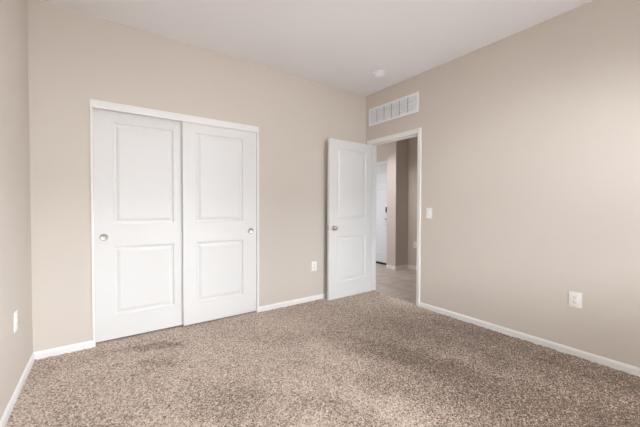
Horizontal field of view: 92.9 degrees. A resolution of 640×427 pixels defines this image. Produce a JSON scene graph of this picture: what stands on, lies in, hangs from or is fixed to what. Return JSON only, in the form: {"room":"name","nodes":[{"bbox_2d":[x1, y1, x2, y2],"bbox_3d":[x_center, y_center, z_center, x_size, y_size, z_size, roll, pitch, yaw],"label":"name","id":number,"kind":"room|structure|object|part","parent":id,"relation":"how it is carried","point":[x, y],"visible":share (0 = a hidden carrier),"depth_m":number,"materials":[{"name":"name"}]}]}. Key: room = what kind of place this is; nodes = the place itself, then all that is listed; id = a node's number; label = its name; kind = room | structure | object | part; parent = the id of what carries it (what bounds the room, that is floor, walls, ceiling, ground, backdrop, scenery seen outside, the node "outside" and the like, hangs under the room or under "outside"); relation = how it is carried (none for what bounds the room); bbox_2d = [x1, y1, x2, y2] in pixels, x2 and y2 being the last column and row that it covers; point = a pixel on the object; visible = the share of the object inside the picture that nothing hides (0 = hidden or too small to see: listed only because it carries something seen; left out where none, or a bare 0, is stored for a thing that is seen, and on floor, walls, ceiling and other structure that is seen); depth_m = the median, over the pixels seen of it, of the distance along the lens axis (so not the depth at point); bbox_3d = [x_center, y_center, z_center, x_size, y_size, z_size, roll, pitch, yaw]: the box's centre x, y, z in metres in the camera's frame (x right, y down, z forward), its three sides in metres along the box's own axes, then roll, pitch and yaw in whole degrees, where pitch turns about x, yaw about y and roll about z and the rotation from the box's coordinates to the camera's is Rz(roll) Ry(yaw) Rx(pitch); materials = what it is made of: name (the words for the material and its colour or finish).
{"room":"empty bedroom","nodes":[
{"label":"empty bedroom","id":0,"kind":"room"},
{"bbox_2d":[0,0,32,418],"bbox_3d":[-1.087,-0.214,0.652,0.120,2.919,3.920,-1,1,-35],"label":"wall","id":1,"kind":"structure","parent":0,"point":[16,349],"depth_m":1.87,"materials":[{"name":"beige paint"}]},
{"bbox_2d":[13,310,17,332],"bbox_3d":[-1.858,0.657,1.859,0.009,0.122,0.076,-1,1,-35],"label":"electrical outlet","id":2,"kind":"object","parent":1,"relation":"attached to","point":[15,314],"visible":1,"depth_m":1.84,"materials":[{"name":"white plastic"}]},
{"bbox_2d":[0,353,34,426],"bbox_3d":[-1.068,1.121,0.761,0.012,0.068,3.788,-1,1,-35],"label":"baseboard","id":3,"kind":"structure","parent":1,"relation":"attached to","point":[11,404],"depth_m":1.83,"materials":[{"name":"white paint"}]},
{"bbox_2d":[27,0,365,351],"bbox_3d":[-0.850,-0.267,3.300,3.580,2.919,0.120,-1,1,-35],"label":"wall","id":4,"kind":"structure","parent":0,"point":[75,58],"depth_m":2.71,"materials":[{"name":"beige paint"}]},
{"bbox_2d":[33,340,92,359],"bbox_3d":[-2.028,1.085,2.410,0.363,0.068,0.012,-1,1,-35],"label":"baseboard","id":5,"kind":"structure","parent":4,"relation":"attached to","point":[42,354],"depth_m":2.40,"materials":[{"name":"white paint"}]},
{"bbox_2d":[93,108,182,341],"bbox_3d":[-1.604,0.092,2.780,0.765,1.994,0.040,-1,1,-35],"label":"door","id":6,"kind":"structure","parent":4,"relation":"in","point":[137,158],"depth_m":2.73,"materials":[{"name":"white paint"}]},
{"bbox_3d":[-1.841,0.201,2.592,0.063,0.063,0.005,-1,1,-35],"label":"flush pull","id":7,"kind":"part","parent":6,"relation":"part of","materials":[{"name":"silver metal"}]},
{"bbox_2d":[90,99,258,346],"bbox_3d":[-1.310,0.083,2.972,1.477,2.049,0.132,-1,1,-35],"label":"trim","id":8,"kind":"structure","parent":4,"relation":"attached to","point":[98,104],"depth_m":2.77,"materials":[{"name":"white paint"}]},
{"bbox_2d":[182,122,255,325],"bbox_3d":[-1.017,0.086,3.151,0.752,1.994,0.040,-1,1,-35],"label":"door","id":9,"kind":"structure","parent":4,"relation":"in","point":[219,164],"depth_m":3.11,"materials":[{"name":"white paint"}]},
{"bbox_2d":[259,293,326,311],"bbox_3d":[-0.022,1.062,3.838,1.608,0.068,0.012,-1,1,-35],"label":"baseboard","id":10,"kind":"structure","parent":4,"relation":"attached to","point":[321,296],"depth_m":3.61,"materials":[{"name":"white paint"}]},
{"bbox_2d":[312,261,316,270],"bbox_3d":[-0.072,0.656,3.795,0.076,0.118,0.009,-1,1,-35],"label":"electrical outlet","id":11,"kind":"object","parent":4,"relation":"attached to","point":[314,263],"visible":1,"depth_m":3.79,"materials":[{"name":"white plastic"}]},
{"bbox_2d":[41,0,593,95],"bbox_3d":[0.291,-1.641,1.675,3.580,0.100,3.800,-1,1,-35],"label":"ceiling","id":12,"kind":"structure","parent":0,"point":[340,44],"depth_m":2.63,"materials":[{"name":"white paint"}]},
{"bbox_2d":[373,70,384,77],"bbox_3d":[0.683,-1.602,3.521,0.144,0.050,0.144,-1,1,-35],"label":"smoke detector","id":13,"kind":"object","parent":12,"relation":"attached to","point":[379,73],"visible":1,"depth_m":3.48,"materials":[{"name":"white plastic"}]},
{"bbox_2d":[5,263,639,426],"bbox_3d":[0.079,1.134,3.674,5.260,0.106,7.200,-1,1,-35],"label":"floor","id":14,"kind":"structure","parent":0,"point":[372,358],"depth_m":2.08,"materials":[{"name":"carpet"}]},
{"bbox_2d":[373,290,415,303],"bbox_3d":[0.958,1.086,3.957,0.022,0.008,0.780,-1,1,-35],"label":"trim","id":15,"kind":"structure","parent":14,"relation":"on","point":[373,290],"depth_m":3.93,"materials":[{"name":"metal"}]},
{"bbox_2d":[377,143,386,161],"bbox_3d":[0.801,-0.339,7.032,0.120,2.919,2.515,-1,1,-35],"label":"wall","id":16,"kind":"structure","parent":0,"point":[381,149],"depth_m":6.24,"materials":[{"name":"beige paint"}]},
{"bbox_2d":[376,164,386,262],"bbox_3d":[1.146,-0.006,6.480,0.112,2.030,0.903,-1,1,-35],"label":"door","id":17,"kind":"structure","parent":16,"relation":"in","point":[381,177],"depth_m":6.32,"materials":[{"name":"white paint"}]},
{"bbox_2d":[387,139,407,266],"bbox_3d":[1.537,-0.313,5.878,0.464,2.919,0.218,-1,1,-35],"label":"wall","id":18,"kind":"structure","parent":0,"point":[397,151],"depth_m":5.75,"materials":[{"name":"beige paint"}]},
{"bbox_2d":[407,136,417,265],"bbox_3d":[2.688,-0.283,4.559,0.120,2.919,3.267,-1,1,-35],"label":"wall","id":19,"kind":"structure","parent":0,"point":[412,142],"depth_m":5.77,"materials":[{"name":"beige paint"}]},
{"bbox_2d":[386,265,415,269],"bbox_3d":[2.427,1.052,4.537,0.356,0.072,3.485,-1,1,-35],"label":"baseboard","id":20,"kind":"structure","parent":19,"relation":"attached to","point":[387,266],"depth_m":5.77,"materials":[{"name":"white paint"}]},
{"bbox_2d":[366,0,639,367],"bbox_3d":[0.843,-0.279,4.112,0.120,2.919,7.320,-1,1,-35],"label":"wall","id":21,"kind":"structure","parent":0,"point":[530,151],"depth_m":2.58,"materials":[{"name":"beige paint"}]},
{"bbox_2d":[369,92,418,125],"bbox_3d":[0.913,-1.313,3.882,0.012,0.232,0.807,-1,1,-35],"label":"air vent grille","id":22,"kind":"object","parent":21,"relation":"in","point":[409,104],"visible":1,"depth_m":3.83,"materials":[{"name":"white metal"}]},
{"bbox_2d":[367,128,421,306],"bbox_3d":[0.962,0.045,3.937,0.135,2.098,0.884,-1,1,-35],"label":"door frame","id":23,"kind":"structure","parent":21,"relation":"attached to","point":[418,130],"depth_m":3.75,"materials":[{"name":"white paint"}]},
{"bbox_2d":[327,138,372,299],"bbox_3d":[0.405,0.072,3.993,0.765,2.008,0.172,-1,1,-36],"label":"door","id":24,"kind":"structure","parent":23,"relation":"attached to","point":[349,193],"depth_m":3.96,"materials":[{"name":"white paint"}]},
{"bbox_2d":[426,208,431,218],"bbox_3d":[1.237,-0.003,3.451,0.010,0.120,0.076,-1,1,-35],"label":"light switch","id":25,"kind":"object","parent":21,"relation":"attached to","point":[428,210],"visible":1,"depth_m":3.44,"materials":[{"name":"white plastic"}]},
{"bbox_2d":[419,302,639,376],"bbox_3d":[2.004,1.097,2.391,0.012,0.068,2.879,-1,1,-35],"label":"baseboard","id":26,"kind":"structure","parent":21,"relation":"attached to","point":[630,369],"depth_m":2.56,"materials":[{"name":"white paint"}]},
{"bbox_2d":[568,291,581,308],"bbox_3d":[2.002,0.677,2.388,0.009,0.120,0.082,-1,1,-35],"label":"electrical outlet","id":27,"kind":"object","parent":21,"relation":"attached to","point":[575,298],"visible":1,"depth_m":2.38,"materials":[{"name":"white plastic"}]}
]}

